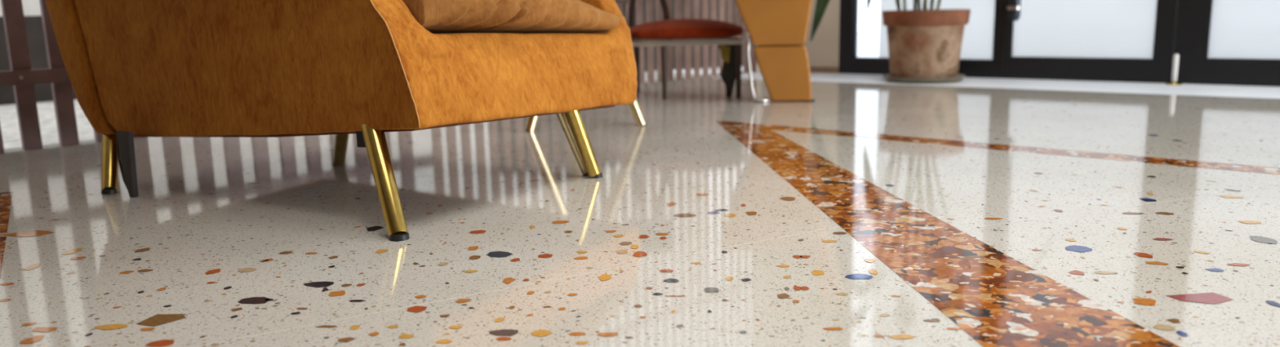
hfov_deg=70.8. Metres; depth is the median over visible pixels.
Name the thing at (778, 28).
lounge chair
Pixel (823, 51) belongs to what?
wall
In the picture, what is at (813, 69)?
baseboard
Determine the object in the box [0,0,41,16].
wall
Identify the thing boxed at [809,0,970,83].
potted plant
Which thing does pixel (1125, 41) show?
door
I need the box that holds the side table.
[524,0,645,131]
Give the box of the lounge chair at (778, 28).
[734,0,814,102]
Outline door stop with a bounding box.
[1165,53,1182,85]
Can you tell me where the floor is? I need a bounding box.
[0,71,1279,346]
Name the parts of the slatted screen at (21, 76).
rail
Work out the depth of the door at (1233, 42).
3.73 m
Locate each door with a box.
[1000,0,1177,83]
[1173,0,1279,86]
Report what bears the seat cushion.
on the armchair at (368, 69)
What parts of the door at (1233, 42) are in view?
pane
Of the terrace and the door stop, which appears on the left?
the terrace
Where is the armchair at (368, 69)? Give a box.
[44,0,637,241]
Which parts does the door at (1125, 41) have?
pull handle, pane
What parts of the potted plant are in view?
stem, stem, stem, stem, stem, pot, stem, stem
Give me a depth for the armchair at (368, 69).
1.76 m
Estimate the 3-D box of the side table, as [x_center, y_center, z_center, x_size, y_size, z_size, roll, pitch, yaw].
[-0.175,-0.360,2.939,0.381,0.406,0.382,-1,10,0]
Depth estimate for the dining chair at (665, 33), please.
3.65 m
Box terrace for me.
[654,29,879,74]
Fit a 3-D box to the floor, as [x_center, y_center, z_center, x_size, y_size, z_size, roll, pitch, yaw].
[1.049,0.294,0.312,8.223,0.001,7.373,7,13,39]
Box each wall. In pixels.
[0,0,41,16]
[0,0,751,105]
[756,0,839,71]
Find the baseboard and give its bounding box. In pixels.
[809,66,838,73]
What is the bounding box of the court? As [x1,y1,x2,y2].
[0,71,702,148]
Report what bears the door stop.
on the floor
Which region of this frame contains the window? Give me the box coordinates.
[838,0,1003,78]
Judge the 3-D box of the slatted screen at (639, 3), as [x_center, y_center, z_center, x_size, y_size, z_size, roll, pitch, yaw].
[-0.110,-1.578,4.149,0.037,2.350,2.175,9,14,44]
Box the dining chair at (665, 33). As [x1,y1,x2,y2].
[627,0,743,99]
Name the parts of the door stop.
post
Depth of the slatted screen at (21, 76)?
2.63 m
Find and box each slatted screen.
[0,0,146,153]
[617,0,756,84]
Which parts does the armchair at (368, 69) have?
backrest, leg, leg, leg, leg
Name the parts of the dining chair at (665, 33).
leg, backrest, leg, seat, seat frame, leg, leg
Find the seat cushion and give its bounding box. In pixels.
[402,0,622,33]
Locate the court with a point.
(9, 122)
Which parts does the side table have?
leg, leg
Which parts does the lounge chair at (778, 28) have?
chrome frame, frame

